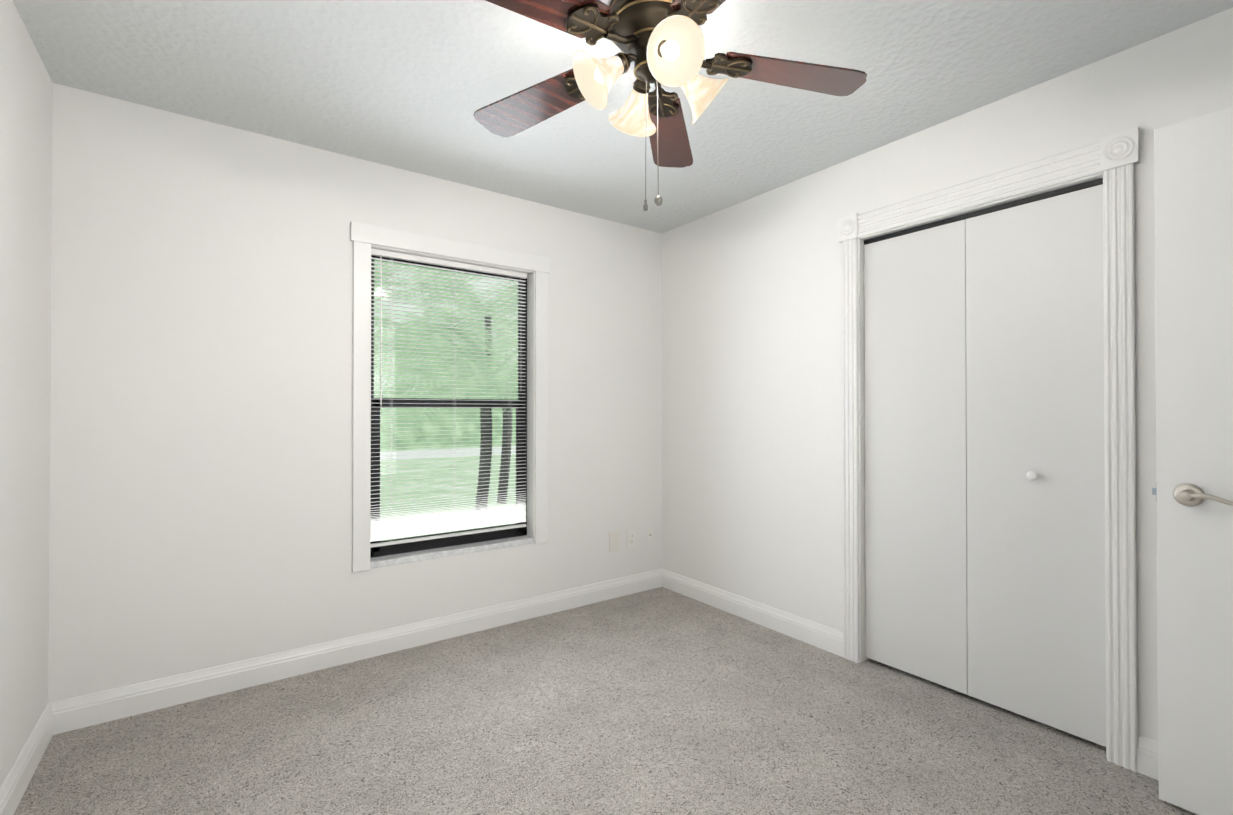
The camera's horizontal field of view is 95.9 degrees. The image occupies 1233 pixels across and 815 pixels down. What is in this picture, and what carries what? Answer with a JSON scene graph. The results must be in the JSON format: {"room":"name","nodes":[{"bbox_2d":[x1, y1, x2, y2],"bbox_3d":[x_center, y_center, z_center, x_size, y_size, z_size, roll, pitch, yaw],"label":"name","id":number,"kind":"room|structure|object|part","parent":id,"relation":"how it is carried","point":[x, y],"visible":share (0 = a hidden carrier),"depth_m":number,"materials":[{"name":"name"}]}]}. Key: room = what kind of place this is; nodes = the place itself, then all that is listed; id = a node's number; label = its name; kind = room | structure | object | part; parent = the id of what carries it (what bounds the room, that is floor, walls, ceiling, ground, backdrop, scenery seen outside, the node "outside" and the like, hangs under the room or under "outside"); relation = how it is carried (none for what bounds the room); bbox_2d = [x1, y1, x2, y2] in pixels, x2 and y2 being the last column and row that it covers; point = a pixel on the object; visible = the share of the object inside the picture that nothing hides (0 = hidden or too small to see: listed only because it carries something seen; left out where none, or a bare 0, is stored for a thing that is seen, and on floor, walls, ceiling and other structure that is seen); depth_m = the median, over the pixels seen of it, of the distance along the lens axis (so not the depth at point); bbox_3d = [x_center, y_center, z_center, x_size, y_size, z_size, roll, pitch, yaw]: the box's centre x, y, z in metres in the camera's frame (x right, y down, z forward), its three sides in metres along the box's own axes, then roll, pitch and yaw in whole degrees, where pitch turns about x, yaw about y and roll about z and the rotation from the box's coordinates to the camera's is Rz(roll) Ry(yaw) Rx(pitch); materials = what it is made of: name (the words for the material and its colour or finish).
{"room":"empty bedroom","nodes":[
{"label":"empty bedroom","id":0,"kind":"room"},
{"bbox_2d":[0,0,52,787],"bbox_3d":[-1.136,-0.010,0.622,0.140,2.400,3.420,0,0,-36],"label":"wall","id":1,"kind":"structure","parent":0,"point":[26,99],"depth_m":1.76,"materials":[{"name":"white paint"}]},
{"bbox_2d":[0,703,52,814],"bbox_3d":[-1.114,1.132,0.716,0.015,0.116,3.280,0,0,-36],"label":"baseboard","id":2,"kind":"structure","parent":1,"relation":"attached to","point":[15,784],"depth_m":1.75,"materials":[{"name":"white paint"}]},
{"bbox_2d":[48,83,661,702],"bbox_3d":[-0.623,0.008,3.233,4.040,2.400,0.200,0,0,-36],"label":"wall","id":3,"kind":"structure","parent":0,"point":[202,397],"depth_m":2.41,"materials":[{"name":"white paint"}]},
{"bbox_2d":[50,569,661,734],"bbox_3d":[-0.883,1.147,2.903,2.960,0.116,0.015,0,0,-36],"label":"baseboard","id":4,"kind":"structure","parent":3,"relation":"attached to","point":[79,712],"depth_m":2.53,"materials":[{"name":"white paint"}]},
{"bbox_2d":[350,222,549,572],"bbox_3d":[-0.829,-0.048,2.947,1.070,1.663,0.021,0,0,-36],"label":"window trim","id":5,"kind":"structure","parent":3,"relation":"in","point":[361,454],"depth_m":2.70,"materials":[{"name":"white paint"}]},
{"bbox_2d":[370,245,534,537],"bbox_3d":[-0.864,-0.019,2.995,0.890,1.540,0.100,0,0,-36],"label":"liner","id":6,"kind":"object","parent":3,"relation":"attached to","point":[530,381],"visible":0.59,"depth_m":3.23,"materials":[{"name":"white paint"}]},
{"bbox_2d":[370,255,526,557],"bbox_3d":[-0.888,-0.017,3.028,0.882,1.536,0.100,0,0,-36],"label":"window","id":7,"kind":"structure","parent":6,"relation":"attached to","point":[376,407],"depth_m":3.02,"materials":[{"name":"brown metal"}]},
{"bbox_3d":[-0.874,0.683,2.986,0.850,0.014,0.024,0,0,-36],"label":"window blind bottom rail","id":8,"kind":"part","parent":7,"relation":"part of","materials":[{"name":"white plastic"}]},
{"bbox_2d":[371,248,526,278],"bbox_3d":[-0.874,-0.769,2.996,0.856,0.028,0.027,0,0,-36],"label":"blind headrail","id":9,"kind":"object","parent":6,"relation":"attached to","point":[419,259],"visible":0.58,"depth_m":2.96,"materials":[{"name":"white paint"}]},
{"bbox_2d":[380,256,392,512],"bbox_3d":[-1.149,-0.041,2.776,0.025,1.431,0.068,0,0,27],"label":"blind cord","id":10,"kind":"object","parent":9,"relation":"hanging from","point":[392,343],"depth_m":2.76,"materials":[{"name":"white fabric"}]},
{"bbox_2d":[370,257,525,541],"bbox_3d":[-0.873,-0.038,2.991,0.850,1.401,0.025,0,0,-36],"label":"window blind slats","id":11,"kind":"object","parent":9,"relation":"hanging from","point":[399,526],"visible":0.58,"depth_m":2.96,"materials":[{"name":"white plastic"}]},
{"bbox_2d":[453,268,455,383],"bbox_3d":[-0.872,-0.039,2.993,0.007,1.431,0.028,0,0,-36],"label":"blind cord","id":12,"kind":"object","parent":9,"relation":"hanging from","point":[455,268],"depth_m":3.00,"materials":[{"name":"white fabric"}]},
{"bbox_2d":[370,535,534,568],"bbox_3d":[-0.865,0.766,2.990,0.890,0.030,0.109,0,0,-36],"label":"window sill","id":13,"kind":"structure","parent":3,"relation":"attached to","point":[394,559],"depth_m":2.93,"materials":[{"name":"wood"}]},
{"bbox_2d":[609,531,618,551],"bbox_3d":[-0.016,0.852,3.540,0.075,0.122,0.006,0,0,-36],"label":"electrical outlet","id":14,"kind":"object","parent":3,"relation":"attached to","point":[613,541],"visible":1,"depth_m":3.54,"materials":[{"name":"white plastic"}]},
{"bbox_2d":[627,529,635,547],"bbox_3d":[0.098,0.854,3.622,0.072,0.118,0.007,0,0,-36],"label":"duplex electrical outlet","id":15,"kind":"object","parent":3,"relation":"attached to","point":[631,538],"visible":1,"depth_m":3.62,"materials":[{"name":"white plastic"}]},
{"bbox_2d":[647,528,652,541],"bbox_3d":[0.226,0.851,3.709,0.052,0.090,0.016,0,0,-36],"label":"outlet","id":16,"kind":"object","parent":3,"relation":"attached to","point":[649,534],"visible":1,"depth_m":3.71,"materials":[{"name":"white plastic"}]},
{"bbox_2d":[14,587,1197,814],"bbox_3d":[0.740,1.245,1.359,4.050,0.100,4.820,0,0,-36],"label":"floor","id":17,"kind":"structure","parent":0,"point":[660,701],"depth_m":2.00,"materials":[{"name":"carpet"}]},
{"bbox_2d":[13,0,1232,232],"bbox_3d":[0.740,-1.265,1.376,4.050,0.120,4.820,0,0,-36],"label":"ceiling","id":18,"kind":"structure","parent":0,"point":[409,84],"depth_m":2.00,"materials":[{"name":"white paint"}]},
{"bbox_2d":[473,0,866,210],"bbox_3d":[0.092,-0.884,1.561,1.210,0.640,1.220,0,0,-36],"label":"fan","id":19,"kind":"object","parent":18,"relation":"hanging from","point":[659,42],"visible":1,"depth_m":1.59,"materials":[{"name":"brown wood"}]},
{"bbox_3d":[0.102,-1.069,1.594,0.254,0.270,0.254,0,0,-36],"label":"motor","id":20,"kind":"part","parent":19,"relation":"part of","materials":[{"name":"brown metal"}]},
{"bbox_2d":[662,8,1232,741],"bbox_3d":[1.362,0.002,2.437,0.115,2.400,3.420,0,0,-36],"label":"wall","id":21,"kind":"structure","parent":0,"point":[752,448],"depth_m":2.85,"materials":[{"name":"white paint"}]},
{"bbox_2d":[662,569,842,656],"bbox_3d":[0.701,1.150,3.228,0.015,0.116,1.352,0,0,-36],"label":"baseboard","id":22,"kind":"structure","parent":21,"relation":"attached to","point":[823,637],"depth_m":3.09,"materials":[{"name":"white paint"}]},
{"bbox_2d":[838,213,858,242],"bbox_3d":[1.111,-0.859,2.662,0.034,0.113,0.096,0,0,-36],"label":"rosette","id":23,"kind":"object","parent":21,"relation":"attached to","point":[847,227],"visible":1,"depth_m":2.65,"materials":[{"name":"white paint"}]},
{"bbox_2d":[842,238,859,662],"bbox_3d":[1.119,0.200,2.656,0.019,2.008,0.075,0,0,-36],"label":"trim","id":24,"kind":"structure","parent":21,"relation":"attached to","point":[850,388],"depth_m":2.65,"materials":[{"name":"white paint"}]},
{"bbox_2d":[857,141,1101,237],"bbox_3d":[1.406,-0.860,2.268,0.019,0.105,0.901,0,0,-36],"label":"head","id":25,"kind":"object","parent":21,"relation":"attached to","point":[1070,165],"visible":0.98,"depth_m":2.18},
{"bbox_2d":[858,173,1106,757],"bbox_3d":[1.460,0.197,2.301,0.115,2.008,0.901,0,0,-36],"label":"door frame","id":26,"kind":"structure","parent":21,"relation":"attached to","point":[863,658],"depth_m":2.63,"materials":[{"name":"white paint"}]},
{"bbox_2d":[864,178,1102,244],"bbox_3d":[1.450,-0.790,2.300,0.026,0.019,0.885,0,0,-36],"label":"door track","id":27,"kind":"object","parent":21,"relation":"attached to","point":[1073,188],"visible":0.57,"depth_m":2.21,"materials":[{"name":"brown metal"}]},
{"bbox_2d":[864,184,1105,746],"bbox_3d":[1.434,0.201,2.281,0.070,1.956,0.881,0,0,-36],"label":"closet door","id":28,"kind":"structure","parent":27,"relation":"hanging from","point":[984,469],"depth_m":2.20,"materials":[{"name":"white paint"}]},
{"bbox_3d":[1.560,0.255,2.082,0.040,0.037,0.037,0,0,-36],"label":"knob","id":29,"kind":"part","parent":28,"relation":"part of","materials":[{"name":"white paint"}]},
{"bbox_2d":[1100,127,1139,172],"bbox_3d":[1.689,-0.864,1.866,0.034,0.113,0.096,0,0,-36],"label":"rosette","id":30,"kind":"object","parent":21,"relation":"attached to","point":[1119,149],"visible":1,"depth_m":1.85,"materials":[{"name":"white paint"}]},
{"bbox_2d":[1104,163,1137,771],"bbox_3d":[1.693,0.194,1.867,0.019,2.008,0.075,0,0,-36],"label":"trim","id":31,"kind":"structure","parent":21,"relation":"attached to","point":[1120,469],"depth_m":1.86,"materials":[{"name":"white paint"}]},
{"bbox_2d":[1137,735,1157,779],"bbox_3d":[1.974,1.138,1.476,0.015,0.116,0.877,0,0,-36],"label":"baseboard","id":32,"kind":"structure","parent":21,"relation":"attached to","point":[1147,756],"depth_m":1.81,"materials":[{"name":"white paint"}]},
{"bbox_3d":[1.082,-0.013,0.207,2.960,2.400,0.140,0,0,-36],"label":"wall","id":33,"kind":"structure","parent":0,"visible":0},
{"bbox_2d":[1152,107,1232,814],"bbox_3d":[1.887,0.166,1.381,0.143,2.033,0.811,0,0,-36],"label":"entry door","id":34,"kind":"structure","parent":33,"relation":"in","point":[1192,491],"depth_m":1.62,"materials":[{"name":"white paint"}]},
{"bbox_3d":[1.685,0.256,1.583,0.054,0.067,0.151,0,0,-36],"label":"lever","id":35,"kind":"part","parent":34,"relation":"part of","materials":[{"name":"silver metal"}]},
{"label":"outside","id":36,"kind":"structure","parent":0,"visible":0},
{"bbox_2d":[374,260,517,410],"bbox_3d":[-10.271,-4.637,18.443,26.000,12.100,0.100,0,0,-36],"label":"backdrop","id":37,"kind":"structure","parent":36,"point":[417,314],"depth_m":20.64,"materials":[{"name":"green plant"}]},
{"bbox_2d":[380,445,515,540],"bbox_3d":[-5.308,1.336,11.575,22.000,0.100,18.780,0,0,-36],"label":"ground","id":38,"kind":"structure","parent":36,"point":[440,481],"depth_m":9.28,"materials":[{"name":"green plant"}]},
{"bbox_2d":[374,260,517,525],"bbox_3d":[-2.725,-0.812,8.190,8.408,4.186,9.126,0,0,-36],"label":"trees","id":39,"kind":"object","parent":38,"relation":"on","point":[446,395],"depth_m":5.94,"materials":[{"name":"green plant"}]},
{"bbox_2d":[377,390,515,449],"bbox_3d":[-8.042,0.312,17.938,20.936,2.057,2.840,0,0,-36],"label":"hedge","id":40,"kind":"object","parent":38,"relation":"on","point":[428,431],"depth_m":18.46,"materials":[{"name":"green plant"}]},
{"bbox_2d":[380,446,515,459],"bbox_3d":[-7.302,1.297,14.317,22.000,0.015,3.000,0,0,-36],"label":"road","id":41,"kind":"structure","parent":38,"relation":"on","point":[433,453],"depth_m":15.69,"materials":[{"name":"grey asphalt"}]}
]}

